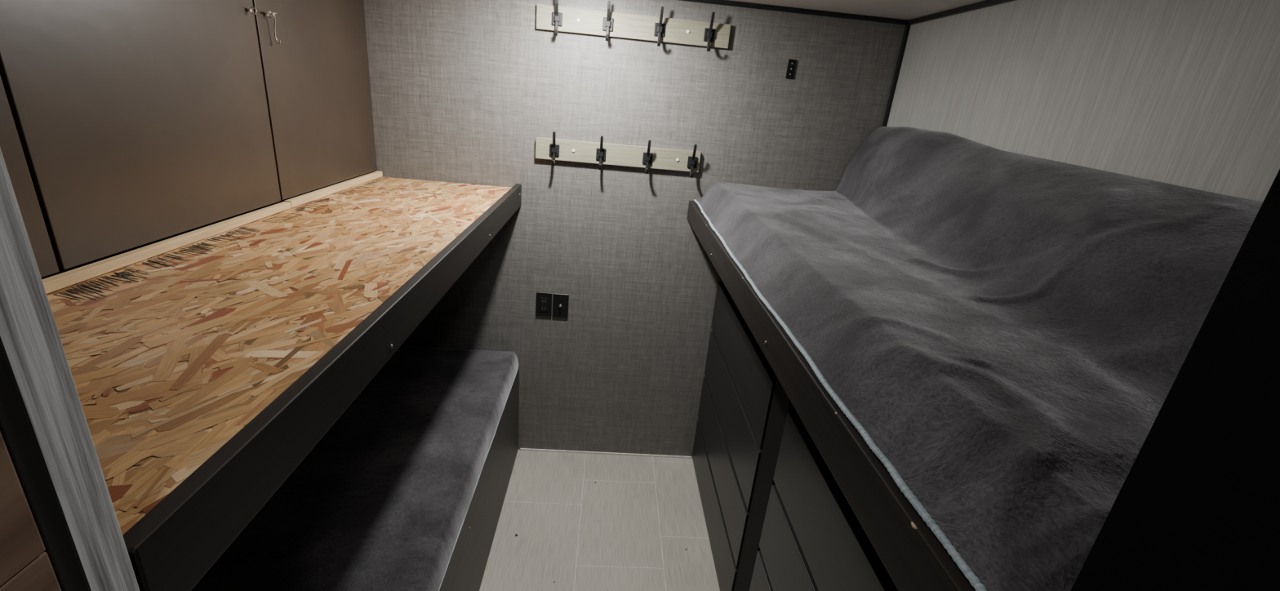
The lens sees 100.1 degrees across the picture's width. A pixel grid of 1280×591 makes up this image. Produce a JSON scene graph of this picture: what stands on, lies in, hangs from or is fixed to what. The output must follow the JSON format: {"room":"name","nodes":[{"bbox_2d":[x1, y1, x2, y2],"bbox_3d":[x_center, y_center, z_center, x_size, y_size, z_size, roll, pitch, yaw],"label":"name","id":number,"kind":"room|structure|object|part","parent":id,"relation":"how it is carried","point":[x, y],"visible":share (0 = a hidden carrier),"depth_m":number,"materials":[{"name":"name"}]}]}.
{"room":"camper bunk room","nodes":[
{"label":"camper bunk room","id":0,"kind":"room"},
{"bbox_2d":[479,448,719,590],"bbox_3d":[-0.282,1.377,1.066,2.479,0.049,3.450,4,20,-4],"label":"floor","id":1,"kind":"structure","parent":0,"point":[553,503],"depth_m":2.18,"materials":[{"name":"grey tile"}]},
{"bbox_2d":[191,344,519,590],"bbox_3d":[-0.997,0.788,1.609,0.946,0.542,1.855,4,20,-4],"label":"bunk","id":2,"kind":"object","parent":1,"relation":"on","point":[406,491],"visible":0.59,"depth_m":1.58,"materials":[{"name":"grey fabric"}]},
{"bbox_2d":[692,282,776,590],"bbox_3d":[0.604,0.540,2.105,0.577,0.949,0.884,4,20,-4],"label":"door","id":3,"kind":"structure","parent":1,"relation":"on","point":[739,382],"depth_m":1.95,"materials":[{"name":"black wood"}]},
{"bbox_3d":[0.294,0.854,2.209,0.018,0.216,0.878,4,20,-4],"label":"drawer","id":4,"kind":"part","parent":3,"relation":"part of","materials":[{"name":"black wood"}]},
{"bbox_3d":[0.315,0.635,2.128,0.018,0.216,0.878,4,20,-4],"label":"drawer","id":5,"kind":"part","parent":3,"relation":"part of","materials":[{"name":"black wood"}]},
{"bbox_3d":[0.336,0.416,2.046,0.018,0.216,0.878,4,20,-4],"label":"drawer","id":6,"kind":"part","parent":3,"relation":"part of","materials":[{"name":"black wood"}]},
{"bbox_3d":[0.357,0.197,1.965,0.018,0.216,0.878,4,20,-4],"label":"drawer","id":7,"kind":"part","parent":3,"relation":"part of","materials":[{"name":"black wood"}]},
{"bbox_2d":[733,377,795,590],"bbox_3d":[0.381,0.592,1.557,0.056,1.191,1.929,4,20,-4],"label":"support post","id":8,"kind":"object","parent":1,"relation":"on","point":[781,404],"visible":0.08,"depth_m":1.55,"materials":[{"name":"black wood"}]},
{"bbox_2d":[687,200,987,590],"bbox_3d":[0.610,0.009,1.346,0.750,0.080,1.932,4,20,-4],"label":"frame","id":9,"kind":"object","parent":8,"relation":"on","point":[914,558],"visible":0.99,"depth_m":0.69,"materials":[{"name":"black wood"}]},
{"bbox_2d":[693,126,1262,590],"bbox_3d":[0.631,-0.198,1.264,0.740,0.363,1.917,4,20,-4],"label":"blanket","id":10,"kind":"object","parent":9,"relation":"on","point":[1009,331],"visible":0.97,"depth_m":0.83,"materials":[{"name":"grey fabric"}]},
{"bbox_2d":[749,411,898,590],"bbox_3d":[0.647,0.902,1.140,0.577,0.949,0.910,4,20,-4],"label":"door","id":11,"kind":"structure","parent":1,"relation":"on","point":[812,539],"depth_m":1.21,"materials":[{"name":"black wood"}]},
{"bbox_3d":[0.358,0.997,1.163,0.018,0.216,0.904,4,20,-4],"label":"drawer","id":12,"kind":"part","parent":11,"relation":"part of","materials":[{"name":"black wood"}]},
{"bbox_3d":[0.379,0.778,1.082,0.018,0.216,0.904,4,20,-4],"label":"drawer","id":13,"kind":"part","parent":11,"relation":"part of","materials":[{"name":"black wood"}]},
{"bbox_3d":[-0.522,1.398,0.709,0.038,0.110,0.188,4,20,-4],"label":"plank","id":14,"kind":"object","parent":1,"relation":"on","visible":0},
{"bbox_3d":[-0.512,1.294,0.671,0.038,0.110,0.188,4,20,-4],"label":"plank","id":15,"kind":"object","parent":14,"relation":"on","visible":0},
{"bbox_3d":[-0.502,1.190,0.632,0.038,0.111,0.188,4,20,-4],"label":"plank","id":16,"kind":"object","parent":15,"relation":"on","visible":0},
{"bbox_3d":[-0.492,1.086,0.593,0.038,0.110,0.188,4,20,-4],"label":"plank","id":17,"kind":"object","parent":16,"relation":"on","visible":0},
{"bbox_3d":[-0.482,0.981,0.555,0.038,0.110,0.188,4,20,-4],"label":"plank","id":18,"kind":"object","parent":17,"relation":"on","visible":0},
{"bbox_3d":[-0.472,0.877,0.516,0.038,0.111,0.188,4,20,-4],"label":"plank","id":19,"kind":"object","parent":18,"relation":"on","visible":0},
{"bbox_3d":[-0.462,0.773,0.477,0.038,0.110,0.188,4,20,-4],"label":"plank","id":20,"kind":"object","parent":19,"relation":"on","visible":0},
{"bbox_3d":[-0.452,0.669,0.439,0.038,0.111,0.188,4,20,-4],"label":"plank","id":21,"kind":"object","parent":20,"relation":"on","visible":0},
{"bbox_3d":[-0.442,0.565,0.400,0.038,0.110,0.188,4,20,-4],"label":"plank","id":22,"kind":"object","parent":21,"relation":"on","visible":0},
{"bbox_3d":[-0.432,0.461,0.361,0.038,0.111,0.188,4,20,-4],"label":"plank","id":23,"kind":"object","parent":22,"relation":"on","visible":0},
{"bbox_3d":[-0.422,0.357,0.323,0.038,0.111,0.188,4,20,-4],"label":"plank","id":24,"kind":"object","parent":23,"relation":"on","visible":0},
{"bbox_2d":[0,551,61,590],"bbox_3d":[-0.412,0.253,0.284,0.038,0.110,0.188,4,20,-4],"label":"plank","id":25,"kind":"object","parent":24,"relation":"on","point":[39,575],"visible":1,"depth_m":0.35,"materials":[{"name":"brown wood"}]},
{"bbox_2d":[0,431,45,586],"bbox_3d":[-0.402,0.149,0.245,0.038,0.110,0.188,4,20,-4],"label":"plank","id":26,"kind":"object","parent":25,"relation":"on","point":[21,542],"visible":1,"depth_m":0.33,"materials":[{"name":"brown wood"}]},
{"bbox_2d":[363,0,906,457],"bbox_3d":[-0.259,-0.206,2.290,2.479,2.062,0.050,4,20,-4],"label":"wall","id":27,"kind":"structure","parent":0,"point":[464,91],"depth_m":2.13,"materials":[{"name":"fabric"}]},
{"bbox_2d":[535,292,552,316],"bbox_3d":[-0.420,0.039,2.343,0.068,0.110,0.009,4,20,-4],"label":"wall outlet","id":28,"kind":"object","parent":27,"relation":"attached to","point":[544,300],"visible":1,"depth_m":2.34,"materials":[{"name":"black plastic"}]},
{"bbox_2d":[539,297,547,311],"bbox_3d":[-0.420,0.040,2.341,0.034,0.064,0.004,4,20,-4],"label":"receptacle","id":29,"kind":"object","parent":28,"relation":"attached to","point":[543,301],"depth_m":2.34,"materials":[{"name":"black plastic"}]},
{"bbox_2d":[552,293,568,317],"bbox_3d":[-0.348,0.047,2.344,0.068,0.110,0.018,4,20,-4],"label":"wall plate","id":30,"kind":"object","parent":27,"relation":"attached to","point":[560,301],"visible":1,"depth_m":2.35,"materials":[{"name":"black plastic"}]},
{"bbox_2d":[520,448,691,458],"bbox_3d":[-0.164,0.776,2.632,0.842,0.008,0.006,4,20,-4],"label":"baseboard","id":31,"kind":"structure","parent":27,"relation":"attached to","point":[522,449],"depth_m":2.63,"materials":[{"name":"white plastic"}]},
{"bbox_2d":[535,131,701,177],"bbox_3d":[-0.084,-0.556,2.107,0.652,0.130,0.059,4,20,-4],"label":"coat rack","id":32,"kind":"object","parent":27,"relation":"attached to","point":[553,148],"visible":1,"depth_m":2.12,"materials":[{"name":"beige wood"}]},
{"bbox_3d":[-0.336,-0.571,2.103,0.038,0.044,0.005,4,20,-4],"label":"hook plate","id":33,"kind":"part","parent":32,"relation":"part of","materials":[{"name":"black metal"}]},
{"bbox_3d":[-0.154,-0.558,2.116,0.038,0.044,0.005,4,20,-4],"label":"hook plate","id":34,"kind":"part","parent":32,"relation":"part of","materials":[{"name":"black metal"}]},
{"bbox_3d":[0.030,-0.546,2.129,0.038,0.044,0.005,4,20,-4],"label":"hook plate","id":35,"kind":"part","parent":32,"relation":"part of","materials":[{"name":"black metal"}]},
{"bbox_3d":[0.209,-0.533,2.141,0.038,0.044,0.005,4,20,-4],"label":"hook plate","id":36,"kind":"part","parent":32,"relation":"part of","materials":[{"name":"black metal"}]},
{"bbox_2d":[536,0,730,51],"bbox_3d":[-0.020,-0.986,1.949,0.711,0.130,0.059,4,20,-4],"label":"coat rack","id":37,"kind":"object","parent":27,"relation":"attached to","point":[556,18],"visible":1,"depth_m":1.96,"materials":[{"name":"beige wood"}]},
{"bbox_3d":[-0.301,-1.003,1.942,0.038,0.044,0.005,4,20,-4],"label":"hook plate","id":38,"kind":"part","parent":37,"relation":"part of","materials":[{"name":"black metal"}]},
{"bbox_3d":[-0.117,-0.990,1.955,0.038,0.044,0.005,4,20,-4],"label":"hook plate","id":39,"kind":"part","parent":37,"relation":"part of","materials":[{"name":"black metal"}]},
{"bbox_3d":[0.072,-0.977,1.969,0.038,0.044,0.005,4,20,-4],"label":"hook plate","id":40,"kind":"part","parent":37,"relation":"part of","materials":[{"name":"black metal"}]},
{"bbox_3d":[0.257,-0.964,1.982,0.038,0.044,0.005,4,20,-4],"label":"hook plate","id":41,"kind":"part","parent":37,"relation":"part of","materials":[{"name":"black metal"}]},
{"bbox_2d":[785,58,795,78],"bbox_3d":[0.577,-0.867,2.048,0.029,0.068,0.007,4,20,-4],"label":"switch plate","id":42,"kind":"object","parent":27,"relation":"attached to","point":[791,64],"visible":1,"depth_m":2.05,"materials":[{"name":"black plastic"}]},
{"bbox_2d":[680,0,908,24],"bbox_3d":[0.015,-1.090,1.935,1.981,0.016,0.014,4,20,-4],"label":"trim","id":43,"kind":"structure","parent":27,"relation":"attached to","point":[726,2],"depth_m":1.97,"materials":[{"name":"black wood"}]},
{"bbox_2d":[728,0,986,20],"bbox_3d":[-0.098,-0.549,0.351,2.479,0.050,3.450,4,20,-4],"label":"ceiling","id":44,"kind":"structure","parent":0,"point":[908,10],"depth_m":1.84,"materials":[{"name":"white paint"}]},
{"bbox_2d":[886,0,1279,201],"bbox_3d":[0.993,0.238,1.416,0.050,2.062,2.000,4,20,-4],"label":"wall","id":45,"kind":"structure","parent":0,"point":[1184,93],"depth_m":1.16,"materials":[{"name":"grey plastic"}]},
{"bbox_2d":[881,25,910,126],"bbox_3d":[0.970,-0.642,2.146,0.014,0.795,0.014,4,20,-4],"label":"trim","id":46,"kind":"structure","parent":45,"relation":"attached to","point":[907,27],"depth_m":2.06,"materials":[{"name":"black wood"}]},
{"bbox_2d":[906,0,1013,25],"bbox_3d":[1.045,-0.697,1.143,0.014,0.016,1.860,4,20,-4],"label":"trim","id":47,"kind":"structure","parent":45,"relation":"attached to","point":[988,2],"depth_m":1.71,"materials":[{"name":"black wood"}]},
{"bbox_2d":[1071,168,1279,590],"bbox_3d":[0.638,0.588,0.453,0.743,2.012,0.142,4,20,-4],"label":"wall","id":48,"kind":"structure","parent":0,"point":[1197,507],"depth_m":0.29,"materials":[{"name":"black"}]},
{"bbox_3d":[-1.422,0.087,1.199,0.050,2.062,2.100,4,20,-4],"label":"wall","id":49,"kind":"structure","parent":0,"visible":0},
{"bbox_2d":[0,0,377,279],"bbox_3d":[-1.157,-0.509,1.117,0.379,0.740,1.853,4,20,-4],"label":"upper cabinet","id":50,"kind":"object","parent":49,"relation":"attached to","point":[126,126],"visible":1,"depth_m":1.11,"materials":[{"name":"brown laminate"}]},
{"bbox_3d":[-0.950,-0.278,0.522,0.018,0.719,0.561,4,20,-4],"label":"cabinet door","id":51,"kind":"part","parent":50,"relation":"part of","materials":[{"name":"brown laminate"}]},
{"bbox_2d":[246,6,280,44],"bbox_3d":[-0.960,-0.691,1.373,0.026,0.077,0.097,4,20,-4],"label":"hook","id":52,"kind":"object","parent":50,"relation":"attached to","point":[249,10],"visible":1,"depth_m":1.39,"materials":[{"name":"metal"}]},
{"bbox_3d":[-1.002,-0.718,1.692,0.018,0.717,0.641,4,20,-4],"label":"cabinet door","id":53,"kind":"part","parent":50,"relation":"part of","materials":[{"name":"brown laminate"}]},
{"bbox_2d":[41,170,521,590],"bbox_3d":[-0.911,-0.110,1.275,0.946,0.109,1.855,4,20,-4],"label":"bunk","id":54,"kind":"object","parent":49,"relation":"attached to","point":[206,364],"visible":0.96,"depth_m":0.81,"materials":[{"name":"brown wood"}]},
{"bbox_3d":[-0.909,0.474,0.361,0.908,2.012,0.218,4,20,-4],"label":"wall","id":55,"kind":"structure","parent":0,"visible":0},
{"bbox_2d":[0,340,89,590],"bbox_3d":[-0.442,0.476,0.477,0.037,2.010,0.016,4,20,-4],"label":"window frame","id":56,"kind":"structure","parent":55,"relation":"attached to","point":[15,428],"depth_m":0.34,"materials":[{"name":"metal"}]},
{"bbox_2d":[0,147,139,590],"bbox_3d":[-0.441,0.467,0.500,0.040,2.010,0.032,4,20,-4],"label":"curtain","id":57,"kind":"object","parent":55,"relation":"attached to","point":[30,340],"visible":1,"depth_m":0.35,"materials":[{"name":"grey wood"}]}
]}

